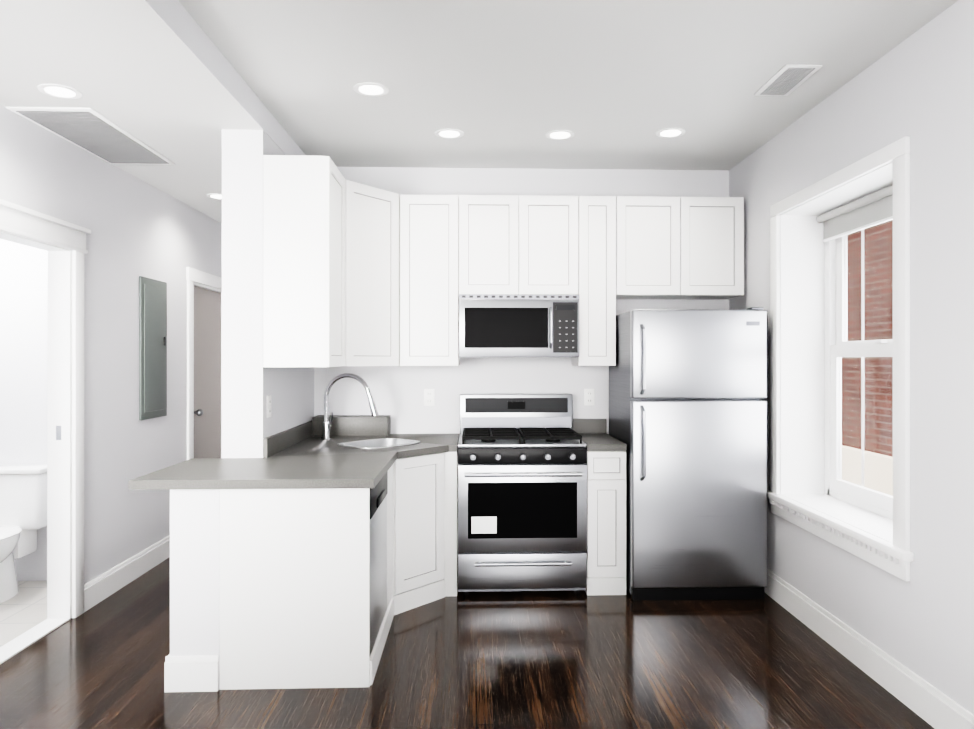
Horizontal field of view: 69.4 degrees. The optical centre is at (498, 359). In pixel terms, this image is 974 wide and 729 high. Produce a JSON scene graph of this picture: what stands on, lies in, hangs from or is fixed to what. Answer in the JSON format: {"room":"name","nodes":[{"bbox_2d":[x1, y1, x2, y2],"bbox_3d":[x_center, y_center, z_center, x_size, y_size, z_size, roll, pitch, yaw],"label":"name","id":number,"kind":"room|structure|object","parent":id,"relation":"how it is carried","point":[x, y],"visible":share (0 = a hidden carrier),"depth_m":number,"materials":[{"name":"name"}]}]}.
{"room":"kitchen","nodes":[
{"label":"kitchen","id":0,"kind":"room"},
{"bbox_2d":[0,557,933,728],"bbox_3d":[-1.098,1.445,2.684,6.300,0.068,7.920,0,0,-2],"label":"floor","id":1,"kind":"structure","parent":0,"point":[582,659],"depth_m":3.18,"materials":[{"name":"brown wood"}]},
{"bbox_2d":[0,464,46,602],"bbox_3d":[-3.020,1.044,4.146,0.450,0.752,0.700,0,0,-2],"label":"toilet","id":2,"kind":"object","parent":1,"relation":"on","point":[23,503],"visible":0.81,"depth_m":4.30,"materials":[{"name":"white ceramic"}]},
{"bbox_2d":[220,488,369,689],"bbox_3d":[-0.879,0.984,3.041,0.639,0.870,0.018,0,0,-2],"label":"peninsula end panel","id":3,"kind":"object","parent":1,"relation":"on","point":[294,588],"visible":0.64,"depth_m":3.03,"materials":[{"name":"white wood"}]},
{"bbox_2d":[370,471,387,655],"bbox_3d":[-0.870,0.987,3.355,0.622,0.866,0.600,0,0,-2],"label":"dishwasher","id":4,"kind":"object","parent":1,"relation":"on","point":[378,550],"visible":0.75,"depth_m":3.31,"materials":[{"name":"grey metal"}]},
{"bbox_2d":[338,438,457,633],"bbox_3d":[-0.745,0.985,4.250,0.991,0.870,1.172,0,0,-2],"label":"base cabinet","id":5,"kind":"object","parent":1,"relation":"on","point":[422,531],"depth_m":4.07,"materials":[{"name":"white wood"}]},
{"bbox_2d":[217,415,458,488],"bbox_3d":[-0.734,0.464,3.912,0.993,0.169,1.848,0,0,-2],"label":"countertop","id":6,"kind":"structure","parent":5,"relation":"on","point":[303,456],"depth_m":3.64,"materials":[{"name":"grey stone"}]},
{"bbox_2d":[321,373,378,439],"bbox_3d":[-0.944,0.297,4.481,0.381,0.423,0.195,0,0,-2],"label":"faucet","id":7,"kind":"object","parent":6,"relation":"on","point":[327,426],"visible":1,"depth_m":4.47,"materials":[{"name":"silver metal"}]},
{"bbox_2d":[349,415,390,418],"bbox_3d":[-0.774,0.465,4.601,0.300,0.169,0.468,0,0,-2],"label":"backsplash","id":8,"kind":"structure","parent":5,"relation":"on","point":[350,416],"depth_m":4.70,"materials":[{"name":"grey stone"}]},
{"bbox_2d":[458,394,586,594],"bbox_3d":[0.133,0.828,4.480,0.769,1.185,0.738,0,0,-2],"label":"range","id":9,"kind":"object","parent":1,"relation":"on","point":[522,493],"visible":1,"depth_m":4.18,"materials":[{"name":"grey metal"}]},
{"bbox_2d":[585,451,625,594],"bbox_3d":[0.641,0.985,4.555,0.238,0.870,0.658,0,0,-2],"label":"base cabinet","id":10,"kind":"object","parent":1,"relation":"on","point":[606,523],"visible":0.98,"depth_m":4.23,"materials":[{"name":"white wood"}]},
{"bbox_2d":[573,419,626,450],"bbox_3d":[0.641,0.480,4.551,0.238,0.139,0.666,0,0,-2],"label":"countertop","id":11,"kind":"structure","parent":10,"relation":"on","point":[593,432],"depth_m":4.66,"materials":[{"name":"grey stone"}]},
{"bbox_2d":[609,307,766,600],"bbox_3d":[1.174,0.555,4.460,0.805,1.730,0.810,0,0,-2],"label":"refrigerator","id":12,"kind":"object","parent":1,"relation":"on","point":[687,408],"visible":0.94,"depth_m":4.13,"materials":[{"name":"grey metal"}]},
{"bbox_2d":[0,0,957,222],"bbox_3d":[-1.098,-1.253,2.686,6.300,0.345,7.920,0,0,-2],"label":"ceiling","id":13,"kind":"structure","parent":0,"point":[614,84],"depth_m":3.17,"materials":[{"name":"white paint"}]},
{"bbox_2d":[38,84,82,98],"bbox_3d":[-1.943,-1.188,3.117,0.170,0.006,0.170,0,0,-2],"label":"recessed light","id":14,"kind":"object","parent":13,"relation":"in","point":[60,91],"visible":1,"depth_m":3.10,"materials":[{"name":"white"}]},
{"bbox_2d":[6,107,175,164],"bbox_3d":[-2.138,-1.185,3.785,0.392,0.010,0.950,0,0,-2],"label":"ceiling vent","id":15,"kind":"object","parent":13,"relation":"in","point":[94,132],"visible":0.98,"depth_m":3.68,"materials":[{"name":"white metal"}]},
{"bbox_2d":[207,193,221,198],"bbox_3d":[-2.033,-1.187,5.115,0.170,0.006,0.170,0,0,-2],"label":"recessed light","id":16,"kind":"object","parent":13,"relation":"in","point":[215,195],"visible":0.5,"depth_m":5.09,"materials":[{"name":"white"}]},
{"bbox_2d":[353,82,388,95],"bbox_3d":[-0.624,-1.323,3.443,0.170,0.006,0.170,0,0,-2],"label":"recessed light","id":17,"kind":"object","parent":13,"relation":"in","point":[370,89],"visible":1,"depth_m":3.43,"materials":[{"name":"white"}]},
{"bbox_2d":[435,129,463,138],"bbox_3d":[-0.287,-1.322,4.115,0.170,0.006,0.170,0,0,-2],"label":"recessed light","id":18,"kind":"object","parent":13,"relation":"in","point":[449,133],"visible":1,"depth_m":4.10,"materials":[{"name":"white glass"}]},
{"bbox_2d":[546,130,573,139],"bbox_3d":[0.363,-1.322,4.138,0.170,0.006,0.170,0,0,-2],"label":"recessed light","id":19,"kind":"object","parent":13,"relation":"in","point":[560,134],"visible":1,"depth_m":4.12,"materials":[{"name":"white glass"}]},
{"bbox_2d":[656,128,685,137],"bbox_3d":[1.004,-1.322,4.100,0.170,0.006,0.170,0,0,-2],"label":"recessed light","id":20,"kind":"object","parent":13,"relation":"in","point":[669,132],"visible":1,"depth_m":4.09,"materials":[{"name":"white"}]},
{"bbox_2d":[754,64,822,95],"bbox_3d":[1.366,-1.320,3.332,0.170,0.010,0.360,0,0,-2],"label":"ceiling vent","id":21,"kind":"object","parent":13,"relation":"in","point":[786,80],"visible":1,"depth_m":3.31,"materials":[{"name":"white metal"}]},
{"bbox_2d":[0,0,973,714],"bbox_3d":[-1.145,-0.003,2.623,6.400,2.845,8.040,0,0,-2],"label":"wall","id":22,"kind":"structure","parent":0,"point":[918,86],"depth_m":3.69,"materials":[{"name":"white paint"}]},
{"bbox_2d":[0,199,90,618],"bbox_3d":[-2.365,0.342,3.471,0.162,2.155,1.000,0,0,-2],"label":"door frame","id":23,"kind":"structure","parent":22,"relation":"attached to","point":[62,243],"depth_m":3.83,"materials":[{"name":"white wood"}]},
{"bbox_2d":[84,535,169,611],"bbox_3d":[-2.359,1.345,4.667,0.016,0.150,1.440,0,0,-2],"label":"baseboard","id":24,"kind":"structure","parent":22,"relation":"attached to","point":[101,587],"depth_m":4.40,"materials":[{"name":"white wood"}]},
{"bbox_2d":[139,276,166,419],"bbox_3d":[-2.357,-0.075,4.818,0.029,0.950,0.390,0,0,-2],"label":"electrical panel","id":25,"kind":"object","parent":22,"relation":"attached to","point":[152,348],"visible":1,"depth_m":4.77,"materials":[{"name":"grey paint"}]},
{"bbox_2d":[164,654,207,691],"bbox_3d":[-1.478,1.345,4.754,0.016,0.150,3.516,0,0,-2],"label":"baseboard","id":26,"kind":"structure","parent":22,"relation":"attached to","point":[177,669],"depth_m":3.00,"materials":[{"name":"white wood"}]},
{"bbox_2d":[186,267,221,459],"bbox_3d":[-2.457,0.356,5.859,0.144,2.130,0.960,0,0,-2],"label":"door frame","id":27,"kind":"structure","parent":22,"relation":"attached to","point":[199,278],"depth_m":5.46,"materials":[{"name":"white wood"}]},
{"bbox_2d":[194,286,220,457],"bbox_3d":[-2.417,0.412,5.861,0.133,2.002,0.720,0,0,-2],"label":"door","id":28,"kind":"structure","parent":22,"relation":"in","point":[207,373],"depth_m":5.91,"materials":[{"name":"grey paint"}]},
{"bbox_2d":[267,395,270,417],"bbox_3d":[-1.220,0.250,3.741,0.008,0.116,0.072,0,0,-2],"label":"electrical outlet","id":29,"kind":"object","parent":22,"relation":"attached to","point":[268,406],"visible":0.98,"depth_m":3.72,"materials":[{"name":"white plastic"}]},
{"bbox_2d":[263,155,345,366],"bbox_3d":[-1.058,-0.510,3.888,0.338,1.100,0.479,0,0,-2],"label":"upper cabinet","id":30,"kind":"object","parent":22,"relation":"attached to","point":[304,260],"visible":0.98,"depth_m":3.65,"materials":[{"name":"white wood"}]},
{"bbox_2d":[346,180,399,365],"bbox_3d":[-0.942,-0.510,4.481,0.613,1.100,0.699,0,0,-2],"label":"upper cabinet","id":31,"kind":"object","parent":22,"relation":"attached to","point":[372,276],"visible":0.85,"depth_m":4.32,"materials":[{"name":"white wood"}]},
{"bbox_2d":[424,389,433,405],"bbox_3d":[-0.477,0.260,4.843,0.072,0.116,0.008,0,0,-2],"label":"electrical outlet","id":32,"kind":"object","parent":22,"relation":"attached to","point":[428,397],"visible":1,"depth_m":4.84,"materials":[{"name":"white plastic"}]},
{"bbox_2d":[400,195,459,365],"bbox_3d":[-0.451,-0.510,4.678,0.376,1.100,0.338,0,0,-2],"label":"upper cabinet","id":33,"kind":"object","parent":22,"relation":"attached to","point":[429,280],"visible":1,"depth_m":4.52,"materials":[{"name":"white wood"}]},
{"bbox_2d":[459,195,577,294],"bbox_3d":[0.126,-0.740,4.698,0.773,0.640,0.338,0,0,-2],"label":"upper cabinet","id":34,"kind":"object","parent":22,"relation":"attached to","point":[513,244],"visible":0.96,"depth_m":4.54,"materials":[{"name":"white wood"}]},
{"bbox_2d":[459,294,578,356],"bbox_3d":[0.127,-0.215,4.647,0.767,0.400,0.440,0,0,-2],"label":"microwave","id":35,"kind":"object","parent":34,"relation":"attached to","point":[515,325],"visible":1,"depth_m":4.47,"materials":[{"name":"grey metal"}]},
{"bbox_2d":[584,389,594,404],"bbox_3d":[0.632,0.260,4.882,0.072,0.116,0.008,0,0,-2],"label":"electrical outlet","id":36,"kind":"object","parent":22,"relation":"attached to","point":[589,396],"visible":1,"depth_m":4.88,"materials":[{"name":"white plastic"}]},
{"bbox_2d":[572,196,615,365],"bbox_3d":[0.635,-0.510,4.716,0.243,1.100,0.338,0,0,-2],"label":"upper cabinet","id":37,"kind":"object","parent":22,"relation":"attached to","point":[597,271],"visible":1,"depth_m":4.55,"materials":[{"name":"white wood"}]},
{"bbox_2d":[616,196,743,299],"bbox_3d":[1.177,-0.740,4.735,0.838,0.640,0.338,0,0,-2],"label":"upper cabinet","id":38,"kind":"object","parent":22,"relation":"attached to","point":[684,248],"visible":0.96,"depth_m":4.57,"materials":[{"name":"white wood"}]},
{"bbox_2d":[767,136,913,581],"bbox_3d":[1.804,-0.003,3.539,0.380,1.825,1.365,0,0,-2],"label":"window","id":39,"kind":"structure","parent":22,"relation":"in","point":[841,223],"depth_m":3.97,"materials":[{"name":"white wood"}]},
{"bbox_2d":[764,568,973,728],"bbox_3d":[1.714,1.344,1.872,0.016,0.150,6.100,0,0,-2],"label":"baseboard","id":40,"kind":"structure","parent":22,"relation":"attached to","point":[929,704],"depth_m":3.10,"materials":[{"name":"white wood"}]},
{"label":"outside","id":41,"kind":"structure","parent":0,"visible":0},
{"bbox_2d":[842,219,892,495],"bbox_3d":[3.656,-1.080,4.092,0.300,11.000,12.000,0,0,-2],"label":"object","id":42,"kind":"structure","parent":41,"point":[853,365],"depth_m":6.61,"materials":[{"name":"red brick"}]}
]}

